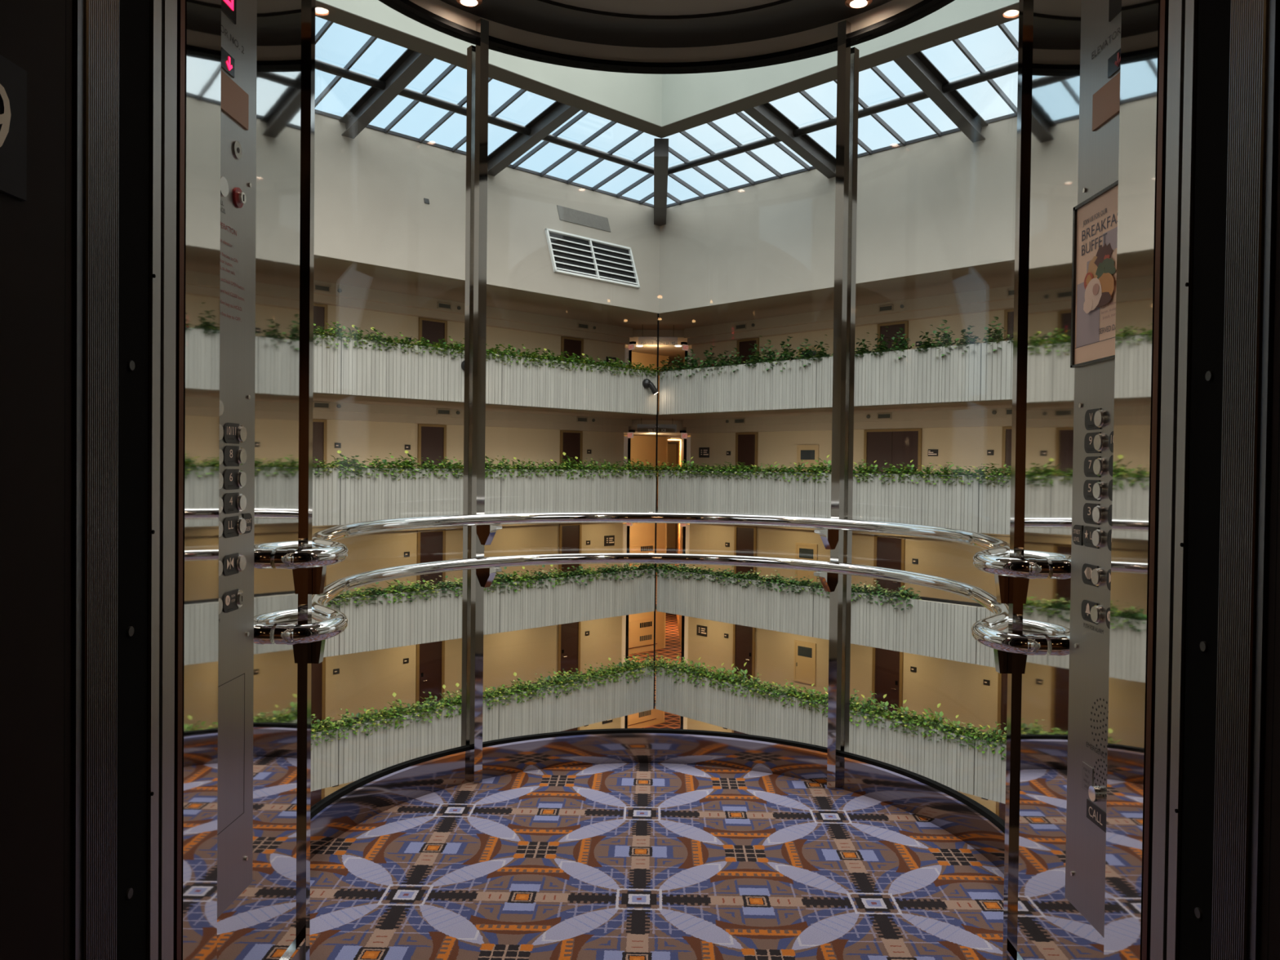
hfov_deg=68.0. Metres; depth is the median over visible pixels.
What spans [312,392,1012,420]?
floor
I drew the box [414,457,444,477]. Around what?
leafy plant
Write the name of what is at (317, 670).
door
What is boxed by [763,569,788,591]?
leafy plant
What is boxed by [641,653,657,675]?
leafy plant
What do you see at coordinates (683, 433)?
exit sign
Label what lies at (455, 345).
leafy plant
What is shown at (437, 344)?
leafy plant
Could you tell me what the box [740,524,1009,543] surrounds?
trim
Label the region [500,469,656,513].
panel
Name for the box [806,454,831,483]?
leafy plant
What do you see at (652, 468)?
leafy plant
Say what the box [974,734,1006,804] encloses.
panel
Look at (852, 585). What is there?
leafy plant
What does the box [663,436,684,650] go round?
wall
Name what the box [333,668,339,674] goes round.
room sign
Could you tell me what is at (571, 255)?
louver
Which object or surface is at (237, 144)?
switch
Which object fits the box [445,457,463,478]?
leafy plant
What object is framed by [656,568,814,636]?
panel
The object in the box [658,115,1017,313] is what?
wall
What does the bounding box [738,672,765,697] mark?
leafy plant
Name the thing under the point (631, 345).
exit sign
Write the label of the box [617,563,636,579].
leafy plant
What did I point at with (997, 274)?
ceiling
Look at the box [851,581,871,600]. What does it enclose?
leafy plant
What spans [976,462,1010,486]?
leafy plant
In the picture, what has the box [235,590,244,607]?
switch
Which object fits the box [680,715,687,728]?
door
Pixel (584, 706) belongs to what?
panel
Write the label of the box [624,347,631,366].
door
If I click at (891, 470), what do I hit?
leafy plant
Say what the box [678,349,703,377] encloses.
leafy plant
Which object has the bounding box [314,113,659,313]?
wall
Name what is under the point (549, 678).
leafy plant
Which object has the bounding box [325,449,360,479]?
leafy plant
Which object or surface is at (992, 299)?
trim
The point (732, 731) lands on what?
door
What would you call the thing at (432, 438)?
door
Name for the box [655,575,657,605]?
floor
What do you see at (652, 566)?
leafy plant
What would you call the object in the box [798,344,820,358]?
room sign
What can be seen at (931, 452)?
door sign
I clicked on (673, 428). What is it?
ceiling
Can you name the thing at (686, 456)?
column
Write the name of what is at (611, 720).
sign
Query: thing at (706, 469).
leafy plant
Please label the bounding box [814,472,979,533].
panel
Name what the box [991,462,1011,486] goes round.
leafy plant
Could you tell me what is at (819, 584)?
leafy plant
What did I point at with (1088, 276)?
food picture
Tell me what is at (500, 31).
trim
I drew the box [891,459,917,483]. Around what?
leafy plant
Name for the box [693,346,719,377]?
leafy plant
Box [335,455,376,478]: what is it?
leafy plant
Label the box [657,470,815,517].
panel
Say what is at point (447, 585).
leafy plant
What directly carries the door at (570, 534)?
in the wall at (369, 679)
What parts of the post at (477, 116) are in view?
post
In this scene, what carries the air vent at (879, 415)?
attached to the wall at (960, 689)
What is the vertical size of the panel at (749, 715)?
1.150 m
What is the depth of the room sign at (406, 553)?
23.51 m
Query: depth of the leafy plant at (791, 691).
22.48 m
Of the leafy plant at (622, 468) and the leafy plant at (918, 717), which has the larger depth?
the leafy plant at (622, 468)
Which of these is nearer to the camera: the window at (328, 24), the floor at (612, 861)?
the floor at (612, 861)
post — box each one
[301,0,315,959]
[461,18,488,783]
[826,20,859,790]
[1002,0,1028,959]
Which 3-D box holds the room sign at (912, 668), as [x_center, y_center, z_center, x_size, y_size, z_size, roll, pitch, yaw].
[6.694,4.635,23.235,0.022,0.120,0.150,0,1,-44]
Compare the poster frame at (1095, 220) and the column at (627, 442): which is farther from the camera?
the column at (627, 442)
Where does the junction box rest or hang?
attached to the wall at (371, 188)
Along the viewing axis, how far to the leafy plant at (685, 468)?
24.92 m
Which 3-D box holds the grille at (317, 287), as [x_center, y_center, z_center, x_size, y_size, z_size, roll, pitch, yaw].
[-7.204,-4.347,21.506,0.340,0.100,0.013,0,1,-44]
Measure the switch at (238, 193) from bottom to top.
0.036 m
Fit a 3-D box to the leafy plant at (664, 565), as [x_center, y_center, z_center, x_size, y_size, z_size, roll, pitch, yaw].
[0.649,2.333,25.605,0.518,0.546,0.796,0,1,-44]
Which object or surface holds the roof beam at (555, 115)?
attached to the wall at (371, 188)
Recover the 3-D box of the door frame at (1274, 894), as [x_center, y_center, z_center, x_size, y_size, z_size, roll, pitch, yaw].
[0.794,-0.125,0.917,0.247,2.620,0.151,1,1,1]
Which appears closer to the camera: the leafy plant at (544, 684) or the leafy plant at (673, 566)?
the leafy plant at (544, 684)
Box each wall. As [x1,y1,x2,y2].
[181,0,1159,959]
[313,302,625,797]
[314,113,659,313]
[315,0,662,137]
[622,351,667,728]
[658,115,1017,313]
[661,0,1018,137]
[662,711,680,726]
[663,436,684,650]
[687,308,1011,813]
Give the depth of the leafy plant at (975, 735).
19.25 m
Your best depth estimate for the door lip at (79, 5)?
1.05 m
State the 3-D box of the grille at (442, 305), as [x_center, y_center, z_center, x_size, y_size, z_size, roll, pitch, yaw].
[-4.893,-4.355,23.748,0.340,0.100,0.013,0,1,-44]
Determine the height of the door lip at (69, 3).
2.450 m
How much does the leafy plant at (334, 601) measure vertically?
0.493 m
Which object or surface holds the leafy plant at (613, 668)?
in the panel at (584, 706)
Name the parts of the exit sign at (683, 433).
sign panel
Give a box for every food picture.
[1083,297,1093,313]
[1084,271,1093,289]
[1084,277,1102,310]
[1085,274,1091,284]
[1087,256,1097,278]
[1092,283,1098,295]
[1094,243,1112,266]
[1095,257,1115,279]
[1096,292,1111,307]
[1097,266,1105,278]
[1098,272,1114,295]
[1103,253,1110,259]
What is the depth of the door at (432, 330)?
23.90 m
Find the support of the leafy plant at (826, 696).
in the panel at (945, 762)
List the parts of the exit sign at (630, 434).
sign panel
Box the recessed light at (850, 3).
[844,0,872,8]
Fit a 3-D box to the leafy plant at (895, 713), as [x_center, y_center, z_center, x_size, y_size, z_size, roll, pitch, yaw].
[5.600,5.092,20.455,0.471,0.660,0.875,0,1,-44]
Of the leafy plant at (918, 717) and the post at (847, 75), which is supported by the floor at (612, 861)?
the post at (847, 75)
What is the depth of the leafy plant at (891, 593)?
20.55 m
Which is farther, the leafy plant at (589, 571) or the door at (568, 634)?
the door at (568, 634)
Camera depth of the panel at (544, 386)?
23.50 m
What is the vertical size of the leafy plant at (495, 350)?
0.424 m
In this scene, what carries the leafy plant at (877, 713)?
in the panel at (945, 762)
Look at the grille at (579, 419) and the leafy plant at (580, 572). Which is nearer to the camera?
the leafy plant at (580, 572)
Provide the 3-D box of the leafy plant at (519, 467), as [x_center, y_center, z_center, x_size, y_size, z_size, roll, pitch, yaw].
[-2.866,-0.305,22.494,0.731,0.482,0.471,0,1,-44]
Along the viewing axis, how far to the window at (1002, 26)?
18.27 m
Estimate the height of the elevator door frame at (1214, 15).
2.470 m
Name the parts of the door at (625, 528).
door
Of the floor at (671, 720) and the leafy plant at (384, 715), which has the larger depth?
the floor at (671, 720)
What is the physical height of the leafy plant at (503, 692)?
0.479 m
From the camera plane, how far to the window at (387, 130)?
20.74 m
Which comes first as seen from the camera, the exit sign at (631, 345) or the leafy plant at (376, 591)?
the leafy plant at (376, 591)
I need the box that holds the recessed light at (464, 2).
[455,0,483,6]
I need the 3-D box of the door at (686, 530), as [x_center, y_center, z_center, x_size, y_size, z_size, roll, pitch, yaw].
[1.406,2.377,28.735,0.145,2.050,0.280,0,1,-44]
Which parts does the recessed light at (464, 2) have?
bulb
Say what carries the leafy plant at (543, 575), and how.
in the panel at (526, 608)
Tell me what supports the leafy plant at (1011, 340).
in the panel at (997, 366)
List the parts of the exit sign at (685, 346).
sign panel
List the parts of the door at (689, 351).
door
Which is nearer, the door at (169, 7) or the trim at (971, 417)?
the door at (169, 7)
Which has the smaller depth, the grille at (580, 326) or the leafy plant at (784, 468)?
the leafy plant at (784, 468)
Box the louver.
[544,227,639,288]
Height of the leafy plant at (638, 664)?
0.778 m
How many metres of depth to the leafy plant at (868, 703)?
21.03 m
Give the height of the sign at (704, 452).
0.300 m
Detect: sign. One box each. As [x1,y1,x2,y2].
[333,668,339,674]
[334,443,341,448]
[403,657,408,663]
[404,444,410,449]
[404,551,409,556]
[602,719,612,724]
[604,535,614,546]
[605,356,616,364]
[626,430,635,438]
[628,341,635,350]
[641,338,675,344]
[680,342,689,351]
[680,430,687,438]
[680,523,686,526]
[696,624,706,636]
[698,447,709,457]
[724,542,729,546]
[796,444,818,472]
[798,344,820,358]
[910,666,916,671]
[911,558,918,564]
[928,449,937,456]
[983,679,990,685]
[986,449,994,455]
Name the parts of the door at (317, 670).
frame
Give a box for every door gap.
[63,0,66,959]
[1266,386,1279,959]
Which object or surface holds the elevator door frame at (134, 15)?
attached to the wall
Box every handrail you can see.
[273,553,1048,673]
[274,512,1048,603]
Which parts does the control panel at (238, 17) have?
number plate, number plate, number plate, number plate, number plate, number plate, number plate, certificate plate, plate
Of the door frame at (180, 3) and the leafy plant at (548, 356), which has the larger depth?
the leafy plant at (548, 356)
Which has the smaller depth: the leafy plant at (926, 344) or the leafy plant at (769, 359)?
the leafy plant at (926, 344)
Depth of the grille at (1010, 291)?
21.12 m
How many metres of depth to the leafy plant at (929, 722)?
19.87 m
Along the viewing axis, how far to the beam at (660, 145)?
23.59 m
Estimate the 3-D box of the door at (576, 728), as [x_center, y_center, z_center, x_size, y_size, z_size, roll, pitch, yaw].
[-2.058,7.611,27.258,0.810,2.150,0.091,0,1,-44]
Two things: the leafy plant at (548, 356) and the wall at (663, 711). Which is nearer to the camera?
the leafy plant at (548, 356)
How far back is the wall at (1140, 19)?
1.31 m
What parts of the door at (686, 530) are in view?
door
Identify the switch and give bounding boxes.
[232,140,242,159]
[232,187,245,208]
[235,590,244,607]
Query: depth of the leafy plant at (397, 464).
20.17 m
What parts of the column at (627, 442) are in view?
door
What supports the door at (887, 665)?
in the wall at (960, 689)
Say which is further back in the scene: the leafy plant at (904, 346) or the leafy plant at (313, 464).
the leafy plant at (904, 346)
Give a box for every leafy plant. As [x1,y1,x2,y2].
[311,713,328,750]
[312,457,337,477]
[312,462,319,476]
[313,323,336,345]
[315,715,346,742]
[320,321,358,348]
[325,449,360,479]
[325,593,345,607]
[328,591,355,608]
[330,708,366,739]
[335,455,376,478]
[342,586,376,606]
[346,324,373,349]
[352,706,385,736]
[360,582,391,604]
[363,456,395,477]
[364,327,393,351]
[374,706,402,729]
[377,332,403,349]
[378,453,412,480]
[381,579,413,603]
[382,692,414,728]
[393,332,419,353]
[395,578,430,601]
[399,450,426,479]
[403,700,434,722]
[412,337,438,354]
[413,577,440,599]
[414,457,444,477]
[414,691,449,723]
[430,338,458,355]
[432,456,462,477]
[432,575,457,597]
[436,684,461,717]
[439,336,464,358]
[441,577,462,596]
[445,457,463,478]
[445,683,462,715]
[455,337,464,351]
[483,685,502,709]
[484,453,503,479]
[484,575,505,591]
[485,343,499,360]
[485,343,514,362]
[492,455,518,479]
[493,566,517,593]
[493,684,519,705]
[499,570,534,591]
[500,343,525,364]
[504,671,533,702]
[509,457,531,477]
[515,344,540,367]
[515,566,539,588]
[519,680,545,699]
[521,458,541,477]
[527,347,551,367]
[529,564,555,588]
[533,673,556,698]
[536,459,557,476]
[541,348,561,368]
[543,671,571,697]
[547,564,567,585]
[548,459,568,476]
[551,351,580,369]
[551,669,582,694]
[557,452,582,479]
[558,567,578,583]
[565,353,589,370]
[567,668,589,690]
[568,565,593,585]
[572,456,592,477]
[579,353,599,372]
[582,457,608,478]
[582,565,604,581]
[582,664,607,688]
[591,356,612,372]
[593,662,613,685]
[595,563,617,580]
[597,459,620,478]
[601,356,621,373]
[602,657,625,682]
[604,564,626,581]
[607,461,631,477]
[609,357,631,375]
[614,655,640,683]
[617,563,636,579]
[622,359,642,376]
[622,456,641,478]
[624,653,648,682]
[630,458,650,478]
[630,563,650,577]
[634,362,649,376]
[640,364,660,377]
[640,462,659,477]
[640,563,660,578]
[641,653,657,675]
[653,653,670,676]
[654,461,674,479]
[654,563,675,577]
[657,357,673,376]
[660,564,682,577]
[662,655,679,676]
[664,462,683,477]
[666,354,687,377]
[669,653,693,684]
[671,564,695,579]
[673,457,695,479]
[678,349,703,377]
[683,564,702,578]
[683,657,701,683]
[684,462,711,476]
[689,659,713,687]
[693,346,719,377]
[693,566,715,580]
[698,462,715,478]
[704,662,725,688]
[708,463,731,478]
[708,568,728,582]
[710,350,732,373]
[714,663,737,691]
[716,565,738,586]
[720,461,742,478]
[726,662,750,696]
[727,347,746,372]
[729,570,751,584]
[731,462,755,479]
[738,568,763,587]
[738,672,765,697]
[743,335,764,368]
[743,463,763,478]
[751,680,777,699]
[754,339,780,371]
[755,573,777,588]
[758,462,779,478]
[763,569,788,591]
[763,683,789,702]
[768,462,793,480]
[769,336,797,371]
[777,680,803,707]
[778,574,804,592]
[781,460,807,481]
[791,338,817,367]
[791,576,816,593]
[794,683,818,709]
[795,459,824,482]
[802,689,828,712]
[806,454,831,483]
[807,577,823,595]
[809,334,831,361]
[816,686,828,716]
[848,688,866,722]
[849,691,882,726]
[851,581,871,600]
[851,583,863,600]
[853,459,875,482]
[854,332,873,357]
[856,460,886,482]
[862,580,888,605]
[862,693,896,726]
[869,326,891,356]
[875,460,903,484]
[879,589,905,602]
[882,699,912,731]
[885,328,915,359]
[888,586,921,610]
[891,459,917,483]
[896,710,929,735]
[908,462,938,483]
[915,324,934,351]
[915,702,955,741]
[926,320,959,357]
[926,462,955,484]
[937,714,964,742]
[940,462,973,484]
[946,325,980,353]
[951,722,988,748]
[957,463,995,484]
[973,721,1006,754]
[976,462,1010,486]
[977,316,1010,352]
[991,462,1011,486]
[992,723,1006,759]
[1008,322,1013,342]
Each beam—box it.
[339,48,435,138]
[487,101,581,176]
[653,138,668,226]
[742,102,835,178]
[893,51,988,142]
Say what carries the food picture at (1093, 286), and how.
attached to the poster frame at (1095, 220)
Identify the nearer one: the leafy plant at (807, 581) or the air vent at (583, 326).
the leafy plant at (807, 581)
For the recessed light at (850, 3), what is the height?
0.012 m
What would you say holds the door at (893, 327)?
in the wall at (960, 689)
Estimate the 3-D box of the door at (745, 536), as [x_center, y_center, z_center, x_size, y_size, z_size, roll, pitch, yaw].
[2.991,2.371,27.025,0.091,2.150,0.790,0,1,-44]
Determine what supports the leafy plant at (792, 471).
in the panel at (758, 495)
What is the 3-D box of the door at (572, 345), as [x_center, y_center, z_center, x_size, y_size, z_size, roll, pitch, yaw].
[-1.938,-2.987,27.098,0.810,2.150,0.091,0,1,-44]
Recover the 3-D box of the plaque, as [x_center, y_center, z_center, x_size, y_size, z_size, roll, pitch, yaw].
[-0.611,-0.341,0.892,0.007,0.128,0.100,1,1,1]
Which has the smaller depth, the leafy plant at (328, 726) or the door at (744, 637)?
the leafy plant at (328, 726)
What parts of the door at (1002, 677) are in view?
frame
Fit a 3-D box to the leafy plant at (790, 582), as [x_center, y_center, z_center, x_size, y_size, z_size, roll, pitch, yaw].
[3.622,2.460,22.515,0.504,0.412,0.687,0,1,-44]
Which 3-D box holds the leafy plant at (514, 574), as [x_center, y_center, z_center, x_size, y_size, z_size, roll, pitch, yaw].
[-2.916,2.374,22.529,0.873,0.481,0.522,0,1,-44]
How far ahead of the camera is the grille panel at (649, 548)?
32.83 m
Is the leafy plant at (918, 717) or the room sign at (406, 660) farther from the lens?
the room sign at (406, 660)
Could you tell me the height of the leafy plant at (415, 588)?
0.498 m
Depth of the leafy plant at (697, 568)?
24.74 m
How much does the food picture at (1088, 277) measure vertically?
0.021 m
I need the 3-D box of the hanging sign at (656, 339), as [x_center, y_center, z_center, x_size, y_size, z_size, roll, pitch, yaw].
[0.523,-4.212,27.542,1.142,0.598,0.026,1,1,1]
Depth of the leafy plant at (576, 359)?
23.59 m
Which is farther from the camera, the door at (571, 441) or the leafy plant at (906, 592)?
the door at (571, 441)
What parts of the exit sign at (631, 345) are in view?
sign panel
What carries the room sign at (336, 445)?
attached to the wall at (369, 679)
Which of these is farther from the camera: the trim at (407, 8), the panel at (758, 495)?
the panel at (758, 495)
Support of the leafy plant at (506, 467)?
in the panel at (549, 493)
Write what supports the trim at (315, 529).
attached to the wall at (369, 679)
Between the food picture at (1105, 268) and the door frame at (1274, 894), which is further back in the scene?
the food picture at (1105, 268)
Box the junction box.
[423,198,429,204]
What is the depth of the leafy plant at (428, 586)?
20.77 m
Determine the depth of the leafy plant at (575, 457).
23.77 m
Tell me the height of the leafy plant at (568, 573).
0.408 m
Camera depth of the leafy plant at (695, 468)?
24.58 m
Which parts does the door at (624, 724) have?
door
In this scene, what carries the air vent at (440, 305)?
attached to the wall at (369, 679)
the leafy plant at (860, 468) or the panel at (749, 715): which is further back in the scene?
the panel at (749, 715)
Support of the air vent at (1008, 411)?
attached to the wall at (960, 689)
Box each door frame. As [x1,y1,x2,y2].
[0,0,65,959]
[173,0,185,959]
[1142,0,1168,959]
[1268,435,1279,959]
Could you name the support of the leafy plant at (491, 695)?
in the panel at (360, 755)
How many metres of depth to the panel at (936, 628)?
20.15 m
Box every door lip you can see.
[64,0,74,959]
[71,0,84,959]
[1248,0,1279,959]
[1258,0,1279,959]
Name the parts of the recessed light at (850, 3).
bulb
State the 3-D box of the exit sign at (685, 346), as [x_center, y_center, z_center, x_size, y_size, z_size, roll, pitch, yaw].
[1.362,-4.016,28.525,0.270,0.240,0.120,0,1,-44]
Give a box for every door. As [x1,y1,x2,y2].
[82,0,119,959]
[146,0,161,959]
[158,0,177,959]
[310,788,324,807]
[311,657,325,724]
[312,418,327,467]
[313,302,328,333]
[415,640,444,705]
[416,528,445,586]
[417,423,446,467]
[418,317,447,347]
[557,621,580,675]
[558,523,582,573]
[560,336,583,361]
[560,430,582,469]
[562,727,579,731]
[620,715,627,728]
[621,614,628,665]
[622,524,629,566]
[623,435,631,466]
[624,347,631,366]
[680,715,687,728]
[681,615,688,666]
[682,524,689,568]
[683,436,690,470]
[684,348,691,366]
[731,729,748,734]
[732,623,755,680]
[733,524,756,575]
[735,431,758,471]
[736,337,759,364]
[863,428,922,474]
[871,647,903,711]
[873,534,905,592]
[876,320,908,351]
[995,801,1005,820]
[996,672,1007,735]
[1001,426,1011,475]
[1004,308,1013,341]
[1150,0,1185,959]
[1166,0,1198,959]
[1211,0,1267,959]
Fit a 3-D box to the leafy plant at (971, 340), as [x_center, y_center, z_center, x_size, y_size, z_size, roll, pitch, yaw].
[6.667,-2.850,19.356,0.491,0.597,0.621,0,1,-37]
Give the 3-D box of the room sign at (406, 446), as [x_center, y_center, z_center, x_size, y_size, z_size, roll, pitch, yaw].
[-5.748,-0.810,23.478,0.150,0.120,0.022,0,1,-44]
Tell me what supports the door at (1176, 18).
in the wall at (1140, 19)
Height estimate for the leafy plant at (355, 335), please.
0.538 m
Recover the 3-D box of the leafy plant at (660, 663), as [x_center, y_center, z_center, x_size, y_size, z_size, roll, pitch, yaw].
[0.554,4.999,25.683,0.698,0.620,0.487,1,1,39]
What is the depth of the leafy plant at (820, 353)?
21.85 m
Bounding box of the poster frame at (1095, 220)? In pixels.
[1070,180,1118,368]
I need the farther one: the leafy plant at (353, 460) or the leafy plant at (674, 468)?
the leafy plant at (674, 468)
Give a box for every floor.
[309,763,1004,959]
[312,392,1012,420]
[628,613,681,702]
[653,722,680,728]
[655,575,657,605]
[662,711,680,727]
[666,548,679,567]
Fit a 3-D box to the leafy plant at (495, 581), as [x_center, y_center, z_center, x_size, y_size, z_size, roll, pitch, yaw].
[-3.461,2.386,22.001,0.817,0.384,0.522,0,1,-44]
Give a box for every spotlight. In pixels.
[461,360,464,370]
[642,378,658,394]
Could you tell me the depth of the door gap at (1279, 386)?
1.01 m
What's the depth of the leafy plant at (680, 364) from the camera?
25.08 m
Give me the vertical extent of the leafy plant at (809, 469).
0.532 m
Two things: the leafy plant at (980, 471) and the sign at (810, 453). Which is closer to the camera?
the leafy plant at (980, 471)
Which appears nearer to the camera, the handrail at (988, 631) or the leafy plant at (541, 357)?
the handrail at (988, 631)
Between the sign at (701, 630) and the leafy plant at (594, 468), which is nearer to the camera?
the leafy plant at (594, 468)
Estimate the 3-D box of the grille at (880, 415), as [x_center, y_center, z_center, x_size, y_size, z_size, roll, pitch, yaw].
[6.029,-1.576,23.418,0.013,0.100,0.340,0,1,-44]
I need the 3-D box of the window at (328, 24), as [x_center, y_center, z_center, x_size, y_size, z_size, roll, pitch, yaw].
[-6.458,-8.072,17.840,3.650,0.903,3.410,0,1,-44]
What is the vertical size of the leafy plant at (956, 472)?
0.479 m
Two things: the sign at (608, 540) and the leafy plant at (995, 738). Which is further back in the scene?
the sign at (608, 540)
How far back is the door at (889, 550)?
23.69 m
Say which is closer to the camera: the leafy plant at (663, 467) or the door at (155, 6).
the door at (155, 6)
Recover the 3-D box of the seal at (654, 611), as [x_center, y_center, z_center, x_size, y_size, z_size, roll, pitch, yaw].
[0.387,4.862,25.663,0.041,2.650,0.041,1,1,23]
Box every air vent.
[312,401,329,408]
[313,283,330,293]
[436,408,450,415]
[437,302,451,310]
[576,416,587,422]
[577,322,588,329]
[733,417,745,423]
[734,323,746,329]
[876,413,891,419]
[878,304,893,312]
[1004,408,1012,415]
[1007,288,1013,296]
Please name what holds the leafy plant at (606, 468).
in the panel at (549, 493)
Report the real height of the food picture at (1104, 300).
0.025 m
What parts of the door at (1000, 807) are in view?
frame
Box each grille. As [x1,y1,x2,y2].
[314,402,328,407]
[315,284,328,291]
[438,409,449,413]
[439,302,450,308]
[577,417,586,421]
[578,324,587,328]
[639,710,650,717]
[640,545,653,551]
[640,621,652,627]
[640,634,651,640]
[734,418,743,422]
[736,324,745,328]
[878,413,889,417]
[880,306,891,311]
[1006,409,1012,413]
[1008,289,1013,294]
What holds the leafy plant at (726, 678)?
in the panel at (749, 715)
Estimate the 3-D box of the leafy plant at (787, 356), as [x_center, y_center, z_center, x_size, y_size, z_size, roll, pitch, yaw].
[3.484,-2.994,22.636,0.492,0.860,0.651,0,1,-37]
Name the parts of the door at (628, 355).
door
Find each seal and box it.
[653,611,655,708]
[654,523,656,611]
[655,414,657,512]
[657,313,658,414]
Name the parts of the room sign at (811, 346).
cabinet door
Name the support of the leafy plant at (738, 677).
in the panel at (749, 715)
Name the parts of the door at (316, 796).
frame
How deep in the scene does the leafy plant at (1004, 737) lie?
18.70 m
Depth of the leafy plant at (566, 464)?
23.50 m
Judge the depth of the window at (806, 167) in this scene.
23.68 m
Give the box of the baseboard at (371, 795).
[310,728,1004,874]
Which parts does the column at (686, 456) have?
door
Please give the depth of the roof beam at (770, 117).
21.48 m
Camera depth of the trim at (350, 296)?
24.06 m
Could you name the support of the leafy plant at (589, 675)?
in the panel at (584, 706)
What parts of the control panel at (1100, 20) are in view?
plate, instruction plate, number plate, number plate, number plate, number plate, number plate, number plate, number plate, number plate, call plate, certificate plate, number plate, number plate, number plate, number plate, number plate, number plate, number plate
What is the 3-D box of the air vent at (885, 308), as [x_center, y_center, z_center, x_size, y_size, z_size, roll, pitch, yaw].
[6.057,-4.226,23.375,0.019,0.150,0.400,0,1,-44]
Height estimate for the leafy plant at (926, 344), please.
0.627 m
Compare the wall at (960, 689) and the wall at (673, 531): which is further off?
the wall at (673, 531)
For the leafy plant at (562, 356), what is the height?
0.452 m
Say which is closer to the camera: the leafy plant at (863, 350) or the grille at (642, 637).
the leafy plant at (863, 350)
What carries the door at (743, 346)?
in the wall at (960, 689)
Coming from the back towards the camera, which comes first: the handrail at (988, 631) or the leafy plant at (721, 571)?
the leafy plant at (721, 571)
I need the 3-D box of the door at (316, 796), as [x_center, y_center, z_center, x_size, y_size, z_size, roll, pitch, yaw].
[-7.649,7.630,21.834,0.810,2.150,0.091,0,1,-44]
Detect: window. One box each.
[315,20,377,119]
[365,64,526,155]
[507,111,653,207]
[666,111,815,207]
[799,66,960,157]
[952,23,1018,123]
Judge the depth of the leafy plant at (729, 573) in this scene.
23.89 m
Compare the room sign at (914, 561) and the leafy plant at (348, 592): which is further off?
the room sign at (914, 561)
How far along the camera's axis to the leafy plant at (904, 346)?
20.36 m
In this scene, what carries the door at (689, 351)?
in the wall at (960, 689)
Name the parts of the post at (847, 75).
post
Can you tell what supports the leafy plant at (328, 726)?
in the panel at (324, 757)
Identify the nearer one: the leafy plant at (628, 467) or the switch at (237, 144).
the switch at (237, 144)
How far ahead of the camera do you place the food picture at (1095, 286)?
1.68 m
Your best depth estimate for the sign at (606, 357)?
28.14 m
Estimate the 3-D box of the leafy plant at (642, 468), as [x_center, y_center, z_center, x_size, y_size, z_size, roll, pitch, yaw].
[-0.068,-0.303,25.235,0.897,0.525,0.511,0,1,-44]
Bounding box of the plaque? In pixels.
[0,54,26,200]
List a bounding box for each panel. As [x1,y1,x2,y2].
[217,0,257,918]
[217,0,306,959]
[311,598,338,657]
[311,724,337,791]
[312,334,341,394]
[312,467,339,525]
[324,697,498,784]
[338,583,499,654]
[339,468,500,524]
[340,337,502,404]
[486,665,653,739]
[493,567,654,632]
[500,355,657,414]
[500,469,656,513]
[556,204,610,231]
[627,706,656,725]
[628,617,657,648]
[629,542,657,566]
[655,665,819,744]
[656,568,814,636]
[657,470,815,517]
[658,357,817,414]
[811,701,988,795]
[813,587,984,664]
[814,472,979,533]
[816,342,982,408]
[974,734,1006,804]
[976,606,1008,667]
[978,475,1010,534]
[980,340,1013,400]
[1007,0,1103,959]
[1065,0,1121,937]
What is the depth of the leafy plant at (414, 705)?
20.67 m
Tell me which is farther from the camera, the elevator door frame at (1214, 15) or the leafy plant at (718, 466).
the leafy plant at (718, 466)
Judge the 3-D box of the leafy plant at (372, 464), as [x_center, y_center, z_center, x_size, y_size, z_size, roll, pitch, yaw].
[-5.559,-0.275,19.909,0.902,0.454,0.511,0,1,-44]
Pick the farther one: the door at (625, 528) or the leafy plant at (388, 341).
the door at (625, 528)
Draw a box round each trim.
[311,523,564,534]
[312,400,631,432]
[313,280,632,344]
[378,0,955,74]
[408,0,923,62]
[683,408,1012,433]
[684,285,1013,345]
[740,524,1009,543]
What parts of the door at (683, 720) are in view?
door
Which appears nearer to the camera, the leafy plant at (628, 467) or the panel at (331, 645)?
the panel at (331, 645)
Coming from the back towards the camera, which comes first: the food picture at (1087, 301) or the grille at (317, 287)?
the grille at (317, 287)
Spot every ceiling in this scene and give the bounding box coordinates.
[313,254,1014,329]
[440,0,891,48]
[623,419,690,444]
[625,329,691,368]
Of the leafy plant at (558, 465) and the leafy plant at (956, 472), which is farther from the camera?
the leafy plant at (558, 465)
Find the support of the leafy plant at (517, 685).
in the panel at (584, 706)

